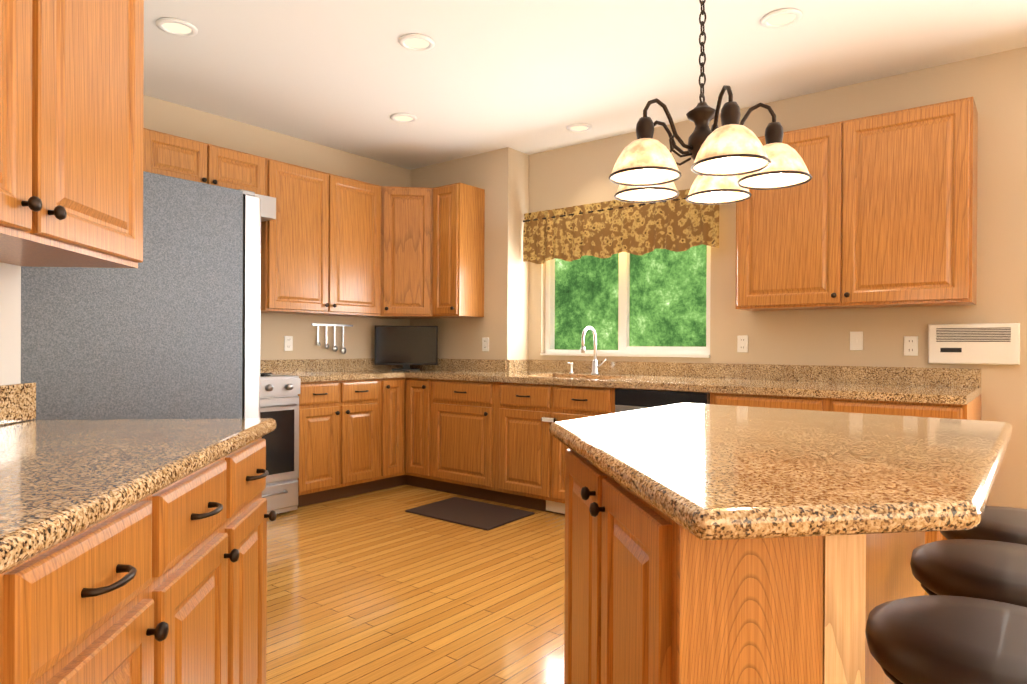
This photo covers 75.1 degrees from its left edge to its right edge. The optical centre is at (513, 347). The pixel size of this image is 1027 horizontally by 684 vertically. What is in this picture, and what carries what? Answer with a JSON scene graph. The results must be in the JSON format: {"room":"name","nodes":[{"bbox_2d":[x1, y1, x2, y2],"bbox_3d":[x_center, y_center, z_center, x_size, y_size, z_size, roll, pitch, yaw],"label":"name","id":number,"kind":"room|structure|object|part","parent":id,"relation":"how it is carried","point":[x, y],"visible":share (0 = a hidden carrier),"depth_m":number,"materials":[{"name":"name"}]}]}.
{"room":"kitchen","nodes":[
{"label":"kitchen","id":0,"kind":"room"},
{"bbox_2d":[0,262,20,425],"bbox_3d":[-1.138,-0.248,-0.682,0.120,2.750,5.100,0,0,-7],"label":"wall","id":1,"kind":"structure","parent":0,"point":[10,323],"depth_m":1.81,"materials":[{"name":"white paint"}]},
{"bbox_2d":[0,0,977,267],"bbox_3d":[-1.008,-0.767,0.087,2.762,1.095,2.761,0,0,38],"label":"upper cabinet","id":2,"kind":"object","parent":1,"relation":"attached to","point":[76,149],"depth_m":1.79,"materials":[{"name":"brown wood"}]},
{"bbox_2d":[143,95,410,359],"bbox_3d":[-2.207,-0.269,4.717,0.150,2.750,3.830,0,0,38],"label":"wall","id":3,"kind":"structure","parent":0,"point":[166,117],"depth_m":5.23,"materials":[{"name":"beige paint"}]},
{"bbox_2d":[284,336,292,350],"bbox_3d":[-1.742,-0.033,5.172,0.009,0.115,0.072,0,0,38],"label":"electrical outlet plate","id":4,"kind":"object","parent":3,"relation":"attached to","point":[288,340],"depth_m":5.17,"materials":[{"name":"white plastic"}]},
{"bbox_2d":[260,358,371,371],"bbox_3d":[-1.457,0.142,5.524,0.020,0.100,1.587,0,0,38],"label":"backsplash","id":5,"kind":"structure","parent":3,"relation":"attached to","point":[266,365],"depth_m":5.34,"materials":[{"name":"beige stone"}]},
{"bbox_2d":[261,240,383,317],"bbox_3d":[-1.528,-0.797,5.181,0.325,1.070,1.040,0,0,38],"label":"upper cabinet","id":6,"kind":"object","parent":3,"relation":"attached to","point":[346,280],"depth_m":5.09,"materials":[{"name":"brown wood"}]},
{"bbox_2d":[410,147,528,359],"bbox_3d":[-0.428,-0.265,6.026,1.310,2.750,0.430,0,0,38],"label":"wall","id":7,"kind":"structure","parent":0,"point":[500,177],"depth_m":5.57,"materials":[{"name":"beige paint"}]},
{"bbox_2d":[380,232,431,318],"bbox_3d":[-0.905,-0.796,5.739,0.607,1.070,0.605,0,0,38],"label":"upper cabinet","id":8,"kind":"object","parent":7,"relation":"attached to","point":[407,259],"depth_m":5.51,"materials":[{"name":"brown wood"}]},
{"bbox_2d":[432,224,484,318],"bbox_3d":[-0.462,-0.793,5.566,0.298,1.070,0.325,0,0,38],"label":"upper cabinet","id":9,"kind":"object","parent":7,"relation":"attached to","point":[458,254],"depth_m":5.46,"materials":[{"name":"brown wood"}]},
{"bbox_2d":[444,360,507,371],"bbox_3d":[-0.512,0.146,5.800,1.157,0.100,0.020,0,0,38],"label":"backsplash","id":10,"kind":"structure","parent":7,"relation":"attached to","point":[460,365],"depth_m":5.60,"materials":[{"name":"beige stone"}]},
{"bbox_2d":[482,338,488,350],"bbox_3d":[-0.235,-0.027,5.588,0.072,0.115,0.009,0,0,38],"label":"electrical outlet plate","id":11,"kind":"object","parent":7,"relation":"attached to","point":[485,341],"depth_m":5.59,"materials":[{"name":"white plastic"}]},
{"bbox_2d":[143,0,1026,169],"bbox_3d":[0.036,-1.673,1.070,9.200,0.100,9.000,0,0,38],"label":"ceiling","id":12,"kind":"structure","parent":0,"point":[529,77],"depth_m":3.77,"materials":[{"name":"white paint"}]},
{"bbox_2d":[156,18,197,36],"bbox_3d":[-1.705,-1.629,3.382,0.197,0.012,0.191,0,0,38],"label":"recessed light","id":13,"kind":"object","parent":12,"relation":"in","point":[173,26],"depth_m":3.39,"materials":[{"name":"white plastic"}]},
{"bbox_2d":[390,113,416,122],"bbox_3d":[-0.775,-1.628,4.715,0.194,0.012,0.194,0,0,38],"label":"recessed light","id":14,"kind":"object","parent":12,"relation":"in","point":[398,117],"depth_m":4.73,"materials":[{"name":"white plastic"}]},
{"bbox_2d":[399,34,434,50],"bbox_3d":[-0.513,-1.624,3.542,0.196,0.012,0.194,0,0,38],"label":"recessed light","id":15,"kind":"object","parent":12,"relation":"in","point":[414,42],"depth_m":3.56,"materials":[{"name":"white plastic"}]},
{"bbox_2d":[566,123,591,131],"bbox_3d":[0.483,-1.623,4.911,0.191,0.012,0.196,0,0,38],"label":"recessed light","id":16,"kind":"object","parent":12,"relation":"in","point":[578,127],"depth_m":4.93,"materials":[{"name":"white plastic"}]},
{"bbox_2d":[609,0,811,204],"bbox_3d":[0.515,-1.052,1.828,0.536,1.218,0.534,0,0,38],"label":"chandelier","id":17,"kind":"object","parent":12,"relation":"hanging from","point":[733,159],"visible":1,"depth_m":1.74,"materials":[{"name":"white glass"}]},
{"bbox_3d":[0.515,-1.064,1.828,0.408,1.193,0.405,0,0,38],"label":"frame","id":18,"kind":"part","parent":17,"relation":"part of","materials":[{"name":"brown metal"}]},
{"bbox_2d":[761,9,802,28],"bbox_3d":[1.310,-1.614,3.265,0.190,0.012,0.197,0,0,38],"label":"recessed light","id":19,"kind":"object","parent":12,"relation":"in","point":[780,18],"depth_m":3.28,"materials":[{"name":"white plastic"}]},
{"bbox_2d":[266,484,928,683],"bbox_3d":[0.022,1.177,1.079,9.200,0.100,9.000,0,0,38],"label":"floor","id":20,"kind":"structure","parent":0,"point":[382,586],"depth_m":3.01,"materials":[{"name":"brown wood"}]},
{"bbox_2d":[21,171,260,420],"bbox_3d":[-1.640,0.235,2.707,0.880,1.758,0.960,0,0,38],"label":"fridge","id":21,"kind":"object","parent":20,"relation":"on","point":[169,327],"visible":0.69,"depth_m":2.44,"materials":[{"name":"silver metal"}]},
{"bbox_2d":[260,373,300,513],"bbox_3d":[-1.913,0.563,4.382,0.730,1.090,0.760,0,0,38],"label":"stove","id":22,"kind":"object","parent":20,"relation":"on","point":[279,400],"visible":0.25,"depth_m":4.38,"materials":[{"name":"silver metal"}]},
{"bbox_2d":[298,380,383,427],"bbox_3d":[-1.486,0.671,5.003,0.627,0.875,0.735,0,0,38],"label":"base cabinet","id":23,"kind":"object","parent":20,"relation":"on","point":[358,403],"depth_m":4.83,"materials":[{"name":"brown wood"}]},
{"bbox_2d":[260,368,455,383],"bbox_3d":[-1.207,0.213,5.339,0.642,0.039,1.607,0,0,38],"label":"countertop","id":24,"kind":"structure","parent":23,"relation":"on","point":[365,373],"depth_m":5.06,"materials":[{"name":"beige stone"}]},
{"bbox_2d":[374,325,437,370],"bbox_3d":[-0.930,0.001,5.794,0.407,0.384,0.407,0,0,38],"label":"tv","id":25,"kind":"object","parent":24,"relation":"on","point":[406,346],"depth_m":5.77,"materials":[{"name":"black plastic"}]},
{"bbox_2d":[384,380,403,431],"bbox_3d":[-1.185,0.671,5.383,0.627,0.875,0.235,0,0,38],"label":"base cabinet","id":26,"kind":"object","parent":20,"relation":"on","point":[393,389],"depth_m":5.20,"materials":[{"name":"brown wood"}]},
{"bbox_2d":[404,376,423,435],"bbox_3d":[-0.570,0.674,5.459,0.282,0.875,0.627,0,0,38],"label":"base cabinet","id":27,"kind":"object","parent":20,"relation":"on","point":[413,389],"depth_m":5.22,"materials":[{"name":"brown wood"}]},
{"bbox_2d":[424,380,451,439],"bbox_3d":[-0.355,0.675,5.288,0.268,0.875,0.627,0,0,38],"label":"base cabinet","id":28,"kind":"object","parent":20,"relation":"on","point":[437,393],"depth_m":5.06,"materials":[{"name":"brown wood"}]},
{"bbox_2d":[405,497,534,530],"bbox_3d":[-0.296,1.109,4.506,0.760,0.012,0.515,0,0,38],"label":"kitchen mat","id":29,"kind":"object","parent":20,"relation":"on","point":[474,514],"visible":1,"depth_m":4.47,"materials":[{"name":"brown fabric"}]},
{"bbox_2d":[452,380,491,443],"bbox_3d":[-0.006,0.677,5.190,0.400,0.875,0.907,0,0,38],"label":"base cabinet","id":30,"kind":"object","parent":20,"relation":"on","point":[471,399],"depth_m":4.85,"materials":[{"name":"brown wood"}]},
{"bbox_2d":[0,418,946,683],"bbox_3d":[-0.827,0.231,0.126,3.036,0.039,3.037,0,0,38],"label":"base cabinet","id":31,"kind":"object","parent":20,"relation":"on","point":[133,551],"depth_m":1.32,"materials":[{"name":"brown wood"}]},
{"bbox_2d":[492,384,611,451],"bbox_3d":[0.527,0.681,4.768,0.960,0.875,0.907,0,0,38],"label":"base cabinet","id":32,"kind":"object","parent":20,"relation":"on","point":[523,415],"depth_m":4.48,"materials":[{"name":"brown wood"}]},
{"bbox_2d":[404,372,980,403],"bbox_3d":[0.871,0.241,4.485,3.675,0.070,0.922,0,0,38],"label":"countertop","id":33,"kind":"structure","parent":32,"relation":"on","point":[818,389],"depth_m":3.85,"materials":[{"name":"beige stone"}]},
{"bbox_2d":[612,388,707,412],"bbox_3d":[1.031,0.689,4.149,0.588,0.868,0.576,0,0,38],"label":"dishwasher","id":34,"kind":"object","parent":20,"relation":"on","point":[623,399],"depth_m":3.96,"materials":[{"name":"black metal"}]},
{"bbox_2d":[564,519,924,683],"bbox_3d":[0.531,0.690,1.695,0.832,0.874,1.402,0,0,38],"label":"kitchen island","id":35,"kind":"object","parent":20,"relation":"on","point":[640,609],"depth_m":1.05,"materials":[{"name":"wood"}]},
{"bbox_2d":[549,403,1012,590],"bbox_3d":[0.553,0.232,1.627,1.020,0.040,1.582,0,0,38],"label":"island countertop","id":36,"kind":"structure","parent":35,"relation":"on","point":[845,493],"depth_m":1.22,"materials":[{"name":"beige stone"}]},
{"bbox_2d":[708,392,823,410],"bbox_3d":[1.614,0.689,3.905,0.615,0.875,0.907,0,0,38],"label":"base cabinet","id":37,"kind":"object","parent":20,"relation":"on","point":[717,398],"depth_m":3.54,"materials":[{"name":"brown wood"}]},
{"bbox_2d":[824,392,980,419],"bbox_3d":[2.084,0.692,3.533,0.585,0.875,0.907,0,0,38],"label":"base cabinet","id":38,"kind":"object","parent":20,"relation":"on","point":[972,410],"depth_m":3.18,"materials":[{"name":"brown wood"}]},
{"bbox_2d":[865,595,1026,683],"bbox_3d":[0.801,0.796,1.100,0.405,0.661,0.404,0,0,38],"label":"stool","id":39,"kind":"object","parent":20,"relation":"on","point":[935,639],"visible":1,"depth_m":1.08,"materials":[{"name":"black leather"}]},
{"bbox_2d":[910,539,1026,606],"bbox_3d":[1.103,0.797,1.473,0.452,0.661,0.451,0,0,38],"label":"stool","id":40,"kind":"object","parent":20,"relation":"on","point":[986,569],"visible":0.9,"depth_m":1.44,"materials":[{"name":"black leather"}]},
{"bbox_2d":[940,506,1026,544],"bbox_3d":[1.391,0.797,1.819,0.396,0.661,0.396,0,0,38],"label":"stool","id":41,"kind":"object","parent":20,"relation":"on","point":[1003,524],"visible":0.25,"depth_m":1.77,"materials":[{"name":"black leather"}]},
{"bbox_2d":[528,47,1026,508],"bbox_3d":[2.906,-0.242,3.560,6.980,2.750,0.150,0,0,38],"label":"wall","id":42,"kind":"structure","parent":0,"point":[994,85],"depth_m":3.99,"materials":[{"name":"beige paint"}]},
{"bbox_2d":[523,189,718,263],"bbox_3d":[0.763,-0.899,5.084,1.720,0.435,0.120,0,0,38],"label":"valance curtain","id":43,"kind":"object","parent":42,"relation":"attached to","point":[609,229],"visible":0.94,"depth_m":5.02,"materials":[{"name":"fabric"}]},
{"bbox_2d":[540,245,710,357],"bbox_3d":[0.839,-0.466,5.168,1.454,1.064,0.140,0,0,38],"label":"window","id":44,"kind":"structure","parent":42,"relation":"in","point":[625,348],"depth_m":5.17,"materials":[{"name":"white plastic"}]},
{"bbox_2d":[737,335,747,351],"bbox_3d":[1.554,-0.026,4.527,0.072,0.115,0.009,0,0,38],"label":"electrical outlet plate","id":45,"kind":"object","parent":42,"relation":"attached to","point":[742,340],"depth_m":4.53,"materials":[{"name":"white plastic"}]},
{"bbox_2d":[528,360,981,387],"bbox_3d":[1.354,0.158,4.678,3.157,0.100,0.020,0,0,38],"label":"backsplash","id":46,"kind":"structure","parent":42,"relation":"attached to","point":[858,374],"depth_m":4.37,"materials":[{"name":"beige stone"}]},
{"bbox_2d":[735,156,976,310],"bbox_3d":[1.994,-0.777,3.977,1.245,1.070,0.325,0,0,38],"label":"upper cabinet","id":47,"kind":"object","parent":42,"relation":"attached to","point":[905,235],"depth_m":3.78,"materials":[{"name":"brown wood"}]},
{"bbox_2d":[850,331,862,349],"bbox_3d":[2.100,-0.042,4.090,0.072,0.115,0.016,0,0,38],"label":"electrical outlet plate","id":48,"kind":"object","parent":42,"relation":"attached to","point":[856,338],"depth_m":4.09,"materials":[{"name":"white plastic"}]},
{"bbox_2d":[904,336,917,355],"bbox_3d":[2.328,-0.010,3.912,0.072,0.115,0.009,0,0,38],"label":"electrical outlet plate","id":49,"kind":"object","parent":42,"relation":"attached to","point":[910,344],"depth_m":3.91,"materials":[{"name":"white plastic"}]},
{"bbox_2d":[928,323,1019,364],"bbox_3d":[2.554,-0.021,3.713,0.417,0.224,0.040,0,0,38],"label":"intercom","id":50,"kind":"object","parent":42,"relation":"attached to","point":[993,343],"visible":1,"depth_m":3.69,"materials":[{"name":"white plastic"}]},
{"label":"outside","id":51,"kind":"structure","parent":0,"visible":0},
{"bbox_2d":[555,244,706,357],"bbox_3d":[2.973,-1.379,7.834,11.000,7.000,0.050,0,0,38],"label":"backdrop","id":52,"kind":"structure","parent":51,"point":[667,298],"depth_m":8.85,"materials":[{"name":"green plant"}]}
]}

